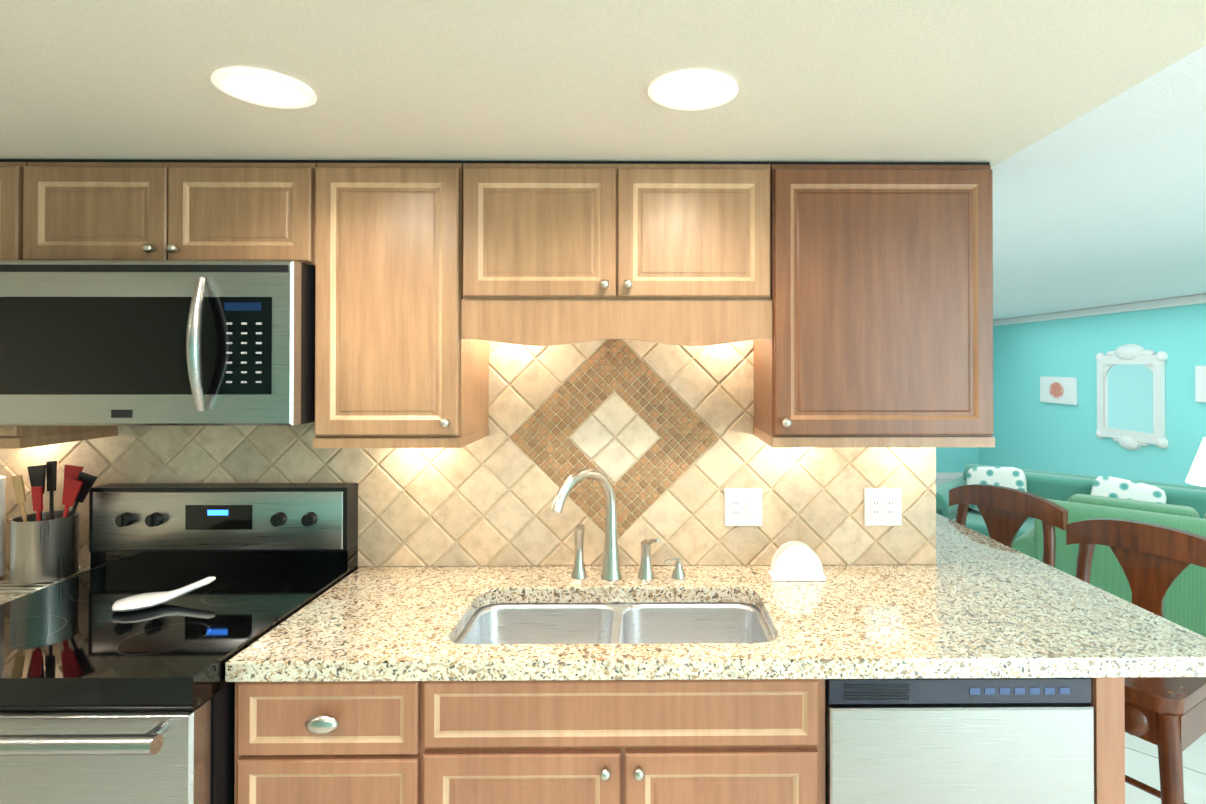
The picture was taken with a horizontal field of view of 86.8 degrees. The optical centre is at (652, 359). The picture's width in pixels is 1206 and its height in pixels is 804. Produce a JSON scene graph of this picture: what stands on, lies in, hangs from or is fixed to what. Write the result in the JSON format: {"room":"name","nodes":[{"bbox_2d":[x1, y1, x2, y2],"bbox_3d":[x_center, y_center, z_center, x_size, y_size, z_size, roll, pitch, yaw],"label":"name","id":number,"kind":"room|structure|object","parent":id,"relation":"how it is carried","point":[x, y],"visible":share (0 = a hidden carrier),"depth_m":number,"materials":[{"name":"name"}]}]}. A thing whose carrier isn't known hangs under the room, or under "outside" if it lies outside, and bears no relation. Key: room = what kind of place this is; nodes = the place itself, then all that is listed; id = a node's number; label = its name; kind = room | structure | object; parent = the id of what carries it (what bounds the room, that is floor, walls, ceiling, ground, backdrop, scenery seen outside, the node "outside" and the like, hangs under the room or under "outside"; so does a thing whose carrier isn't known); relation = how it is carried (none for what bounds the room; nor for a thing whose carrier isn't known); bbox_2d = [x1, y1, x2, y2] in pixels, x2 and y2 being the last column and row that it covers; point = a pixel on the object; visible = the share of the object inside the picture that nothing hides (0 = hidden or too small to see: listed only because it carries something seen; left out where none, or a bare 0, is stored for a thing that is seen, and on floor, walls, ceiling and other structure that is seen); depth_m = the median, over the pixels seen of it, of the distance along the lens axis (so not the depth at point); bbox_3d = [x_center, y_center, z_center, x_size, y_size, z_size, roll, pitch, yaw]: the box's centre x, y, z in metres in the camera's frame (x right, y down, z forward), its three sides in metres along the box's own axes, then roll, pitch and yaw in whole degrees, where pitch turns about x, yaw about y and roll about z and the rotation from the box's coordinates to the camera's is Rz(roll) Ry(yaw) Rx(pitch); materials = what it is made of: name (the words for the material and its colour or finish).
{"room":"kitchen","nodes":[
{"label":"kitchen","id":0,"kind":"room"},
{"bbox_2d":[0,568,89,604],"bbox_3d":[-2.095,0.655,1.630,0.854,0.043,0.632,0,0,-1],"label":"countertop","id":1,"kind":"structure","parent":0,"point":[4,597],"depth_m":1.75,"materials":[{"name":"beige stone"}]},
{"bbox_2d":[0,476,7,581],"bbox_3d":[-1.914,0.471,1.793,0.140,0.325,0.140,0,0,-1],"label":"paper towel holder","id":2,"kind":"object","parent":1,"relation":"on","point":[3,576],"visible":0.89,"depth_m":1.82,"materials":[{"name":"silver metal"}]},
{"bbox_2d":[0,461,96,592],"bbox_3d":[-1.726,0.466,1.822,0.217,0.337,0.211,0,0,-1],"label":"utensil crock","id":3,"kind":"object","parent":1,"relation":"on","point":[44,546],"visible":0.96,"depth_m":1.80,"materials":[{"name":"silver metal"}]},
{"bbox_2d":[0,339,935,567],"bbox_3d":[-0.949,0.351,2.019,3.655,2.400,0.129,0,0,-1],"label":"wall","id":4,"kind":"structure","parent":0,"point":[666,441],"depth_m":1.96,"materials":[{"name":"beige tile"}]},
{"bbox_2d":[0,159,117,446],"bbox_3d":[-1.907,-0.160,1.793,0.534,0.729,0.310,0,0,-1],"label":"upper cabinet","id":5,"kind":"object","parent":4,"relation":"attached to","point":[9,168],"depth_m":1.64,"materials":[{"name":"brown wood"}]},
{"bbox_2d":[16,159,167,259],"bbox_3d":[-1.448,-0.386,1.799,0.374,0.277,0.310,0,0,-1],"label":"upper cabinet","id":6,"kind":"object","parent":4,"relation":"attached to","point":[71,209],"depth_m":1.65,"materials":[{"name":"brown wood"}]},
{"bbox_2d":[0,260,314,425],"bbox_3d":[-1.260,-0.040,1.724,0.740,0.408,0.460,0,0,-1],"label":"microwave","id":7,"kind":"object","parent":6,"relation":"attached to","point":[157,342],"visible":0.98,"depth_m":1.56,"materials":[{"name":"silver metal"}]},
{"bbox_2d":[168,160,315,266],"bbox_3d":[-1.074,-0.386,1.803,0.374,0.277,0.310,0,0,-1],"label":"upper cabinet","id":8,"kind":"object","parent":4,"relation":"attached to","point":[265,210],"depth_m":1.65,"materials":[{"name":"brown wood"}]},
{"bbox_2d":[313,160,495,442],"bbox_3d":[-0.694,-0.160,1.805,0.378,0.729,0.310,0,0,-1],"label":"upper cabinet","id":9,"kind":"object","parent":4,"relation":"attached to","point":[401,356],"depth_m":1.65,"materials":[{"name":"brown wood"}]},
{"bbox_2d":[464,161,779,314],"bbox_3d":[-0.096,-0.341,1.812,0.810,0.367,0.310,0,0,-1],"label":"upper cabinet","id":10,"kind":"object","parent":4,"relation":"attached to","point":[541,237],"depth_m":1.66,"materials":[{"name":"brown wood"}]},
{"bbox_2d":[724,488,761,525],"bbox_3d":[0.279,0.456,1.960,0.116,0.116,0.011,0,0,-1],"label":"electrical outlet plate","id":11,"kind":"object","parent":4,"relation":"attached to","point":[742,506],"visible":1,"depth_m":1.96,"materials":[{"name":"white plastic"}]},
{"bbox_2d":[748,162,994,442],"bbox_3d":[0.603,-0.160,1.818,0.582,0.729,0.310,0,0,-1],"label":"upper cabinet","id":12,"kind":"object","parent":4,"relation":"attached to","point":[854,301],"depth_m":1.67,"materials":[{"name":"brown wood"}]},
{"bbox_2d":[864,488,901,525],"bbox_3d":[0.710,0.456,1.965,0.116,0.116,0.009,0,0,-1],"label":"electrical outlet plate","id":13,"kind":"object","parent":4,"relation":"attached to","point":[882,506],"visible":1,"depth_m":1.96,"materials":[{"name":"white plastic"}]},
{"bbox_2d":[0,0,1205,319],"bbox_3d":[0.806,-0.673,3.789,7.200,0.325,9.400,0,0,-1],"label":"ceiling","id":14,"kind":"structure","parent":0,"point":[994,82],"depth_m":1.27,"materials":[{"name":"white paint"}]},
{"bbox_2d":[211,67,316,108],"bbox_3d":[-0.753,-0.524,1.237,0.176,0.010,0.176,0,0,-1],"label":"recessed light","id":15,"kind":"object","parent":14,"relation":"in","point":[262,87],"visible":1,"depth_m":1.23,"materials":[{"name":"white"}]},
{"bbox_2d":[648,69,737,109],"bbox_3d":[0.078,-0.524,1.245,0.176,0.010,0.176,0,0,-1],"label":"recessed light","id":16,"kind":"object","parent":14,"relation":"in","point":[694,89],"visible":1,"depth_m":1.24,"materials":[{"name":"white"}]},
{"bbox_2d":[461,299,771,345],"bbox_3d":[-0.095,-0.097,1.680,0.817,0.122,0.018,0,0,-1],"label":"valance","id":17,"kind":"object","parent":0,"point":[530,322],"depth_m":1.67,"materials":[{"name":"brown wood"}]},
{"bbox_2d":[936,447,978,471],"bbox_3d":[2.525,0.399,8.559,3.665,2.400,0.120,0,0,-1],"label":"wall","id":18,"kind":"structure","parent":0,"point":[953,459],"depth_m":8.51,"materials":[{"name":"teal paint"}]},
{"bbox_2d":[936,472,962,478],"bbox_3d":[2.570,1.553,8.483,3.510,0.089,0.014,0,0,-1],"label":"baseboard","id":19,"kind":"structure","parent":18,"relation":"attached to","point":[947,475],"depth_m":8.48,"materials":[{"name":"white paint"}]},
{"bbox_2d":[936,479,1205,803],"bbox_3d":[0.806,1.614,3.772,7.400,0.100,9.600,0,0,-1],"label":"floor","id":20,"kind":"structure","parent":0,"point":[1141,761],"depth_m":2.41,"materials":[{"name":"white tile"}]},
{"bbox_2d":[0,483,357,803],"bbox_3d":[-1.280,0.961,1.555,0.758,1.171,0.777,0,0,-1],"label":"range","id":21,"kind":"object","parent":20,"relation":"on","point":[101,702],"visible":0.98,"depth_m":1.44,"materials":[{"name":"silver metal"}]},
{"bbox_2d":[112,576,215,611],"bbox_3d":[-1.244,0.596,1.623,0.211,0.053,0.104,0,0,-29],"label":"spoon rest","id":22,"kind":"object","parent":21,"relation":"on","point":[141,601],"visible":1,"depth_m":1.60,"materials":[{"name":"white ceramic"}]},
{"bbox_2d":[225,676,435,803],"bbox_3d":[-0.695,1.113,1.646,0.398,0.871,0.621,0,0,-1],"label":"base cabinet","id":23,"kind":"object","parent":20,"relation":"on","point":[299,739],"depth_m":1.34,"materials":[{"name":"brown wood"}]},
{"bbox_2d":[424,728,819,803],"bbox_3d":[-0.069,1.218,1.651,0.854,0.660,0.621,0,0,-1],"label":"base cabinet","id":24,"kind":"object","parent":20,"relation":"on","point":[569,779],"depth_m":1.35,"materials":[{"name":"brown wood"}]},
{"bbox_2d":[796,672,1139,803],"bbox_3d":[0.680,1.113,1.658,0.644,0.871,0.624,0,0,-1],"label":"base cabinet","id":25,"kind":"object","parent":20,"relation":"on","point":[870,737],"depth_m":1.35,"materials":[{"name":"brown wood"}]},
{"bbox_2d":[225,513,1205,683],"bbox_3d":[0.178,0.689,2.155,2.161,0.105,1.635,0,0,-1],"label":"countertop","id":26,"kind":"structure","parent":25,"relation":"on","point":[985,604],"depth_m":1.50,"materials":[{"name":"beige stone"}]},
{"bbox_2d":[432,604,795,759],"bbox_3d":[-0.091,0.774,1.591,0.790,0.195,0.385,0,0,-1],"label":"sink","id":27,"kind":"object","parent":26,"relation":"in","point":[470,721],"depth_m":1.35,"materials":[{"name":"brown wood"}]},
{"bbox_2d":[548,468,687,603],"bbox_3d":[-0.088,0.469,1.782,0.367,0.331,0.221,0,0,-1],"label":"faucet","id":28,"kind":"object","parent":26,"relation":"on","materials":[{"name":"silver metal"}]},
{"bbox_2d":[768,541,825,580],"bbox_3d":[0.418,0.584,1.850,0.156,0.100,0.060,0,0,-1],"label":"napkin holder","id":29,"kind":"object","parent":26,"relation":"on","point":[795,561],"visible":1,"depth_m":1.83,"materials":[{"name":"white plastic"}]},
{"bbox_2d":[825,678,1093,803],"bbox_3d":[0.655,1.115,1.650,0.564,0.868,0.608,0,0,-1],"label":"dishwasher","id":30,"kind":"object","parent":25,"relation":"in","point":[888,740],"depth_m":1.35,"materials":[{"name":"silver metal"}]},
{"bbox_2d":[949,484,1067,567],"bbox_3d":[1.262,1.035,2.488,0.437,1.040,0.470,0,0,-31],"label":"bar stool","id":31,"kind":"object","parent":20,"relation":"on","point":[1006,513],"visible":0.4,"depth_m":2.54,"materials":[{"name":"brown wood"}]},
{"bbox_2d":[936,464,1205,541],"bbox_3d":[2.939,1.159,4.143,2.130,0.813,0.860,0,-1,43],"label":"sofa","id":32,"kind":"object","parent":20,"relation":"on","point":[1055,486],"visible":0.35,"depth_m":4.33,"materials":[{"name":"teal fabric"}]},
{"bbox_2d":[967,467,1026,511],"bbox_3d":[2.453,0.930,4.547,0.380,0.320,0.100,-9,-24,43],"label":"pillow","id":33,"kind":"object","parent":32,"relation":"on","point":[1011,477],"depth_m":4.52,"materials":[{"name":"white fabric"}]},
{"bbox_2d":[1091,476,1166,503],"bbox_3d":[2.999,0.926,4.034,0.380,0.320,0.100,11,-11,43],"label":"pillow","id":34,"kind":"object","parent":32,"relation":"on","point":[1106,486],"depth_m":4.02,"materials":[{"name":"white fabric"}]},
{"bbox_2d":[1012,494,1205,636],"bbox_3d":[2.676,1.139,3.098,1.530,0.839,0.760,0,-1,43],"label":"loveseat","id":35,"kind":"object","parent":20,"relation":"on","point":[1185,602],"visible":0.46,"depth_m":3.05,"materials":[{"name":"green fabric"}]},
{"bbox_2d":[1066,518,1205,803],"bbox_3d":[1.397,1.030,1.890,0.437,1.040,0.470,0,0,-33],"label":"bar stool","id":36,"kind":"object","parent":20,"relation":"on","point":[1166,716],"visible":0.52,"depth_m":1.88,"materials":[{"name":"brown wood"}]},
{"bbox_3d":[3.950,1.338,4.406,0.440,0.459,0.440,0,-1,43],"label":"end table","id":37,"kind":"object","parent":20,"relation":"on","visible":0},
{"bbox_2d":[1185,437,1205,486],"bbox_3d":[3.950,0.828,4.410,0.400,0.559,0.400,0,0,-1],"label":"table lamp","id":38,"kind":"object","parent":37,"relation":"on","point":[1197,474],"visible":1,"depth_m":4.42,"materials":[{"name":"white fabric"}]},
{"bbox_2d":[979,303,1205,486],"bbox_3d":[4.465,0.365,3.878,0.120,2.400,9.520,0,0,-1],"label":"wall","id":39,"kind":"structure","parent":0,"point":[1032,431],"depth_m":6.44,"materials":[{"name":"teal paint"}]},
{"bbox_2d":[1040,376,1077,404],"bbox_3d":[4.358,0.329,6.848,0.030,0.285,0.580,0,0,-1],"label":"picture","id":40,"kind":"object","parent":39,"relation":"attached to","point":[1060,390],"visible":1,"depth_m":6.80,"materials":[{"name":"paper"}]},
{"bbox_2d":[993,293,1205,325],"bbox_3d":[4.375,-0.493,3.823,0.059,0.074,9.398,0,0,-1],"label":"crown molding","id":41,"kind":"structure","parent":39,"relation":"attached to","point":[1168,302],"depth_m":5.99,"materials":[{"name":"white paint"}]},
{"bbox_2d":[1095,344,1167,449],"bbox_3d":[4.356,0.342,5.837,0.055,0.970,0.840,0,0,-1],"label":"wall mirror","id":42,"kind":"object","parent":39,"relation":"attached to","point":[1130,396],"visible":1,"depth_m":5.79,"materials":[{"name":"white mirror"}]},
{"bbox_2d":[1195,366,1205,401],"bbox_3d":[4.378,0.192,4.844,0.030,0.290,0.550,0,0,-1],"label":"framed picture","id":43,"kind":"object","parent":39,"relation":"attached to","point":[1200,383],"visible":0.94,"depth_m":5.07,"materials":[{"name":"fabric"}]}
]}

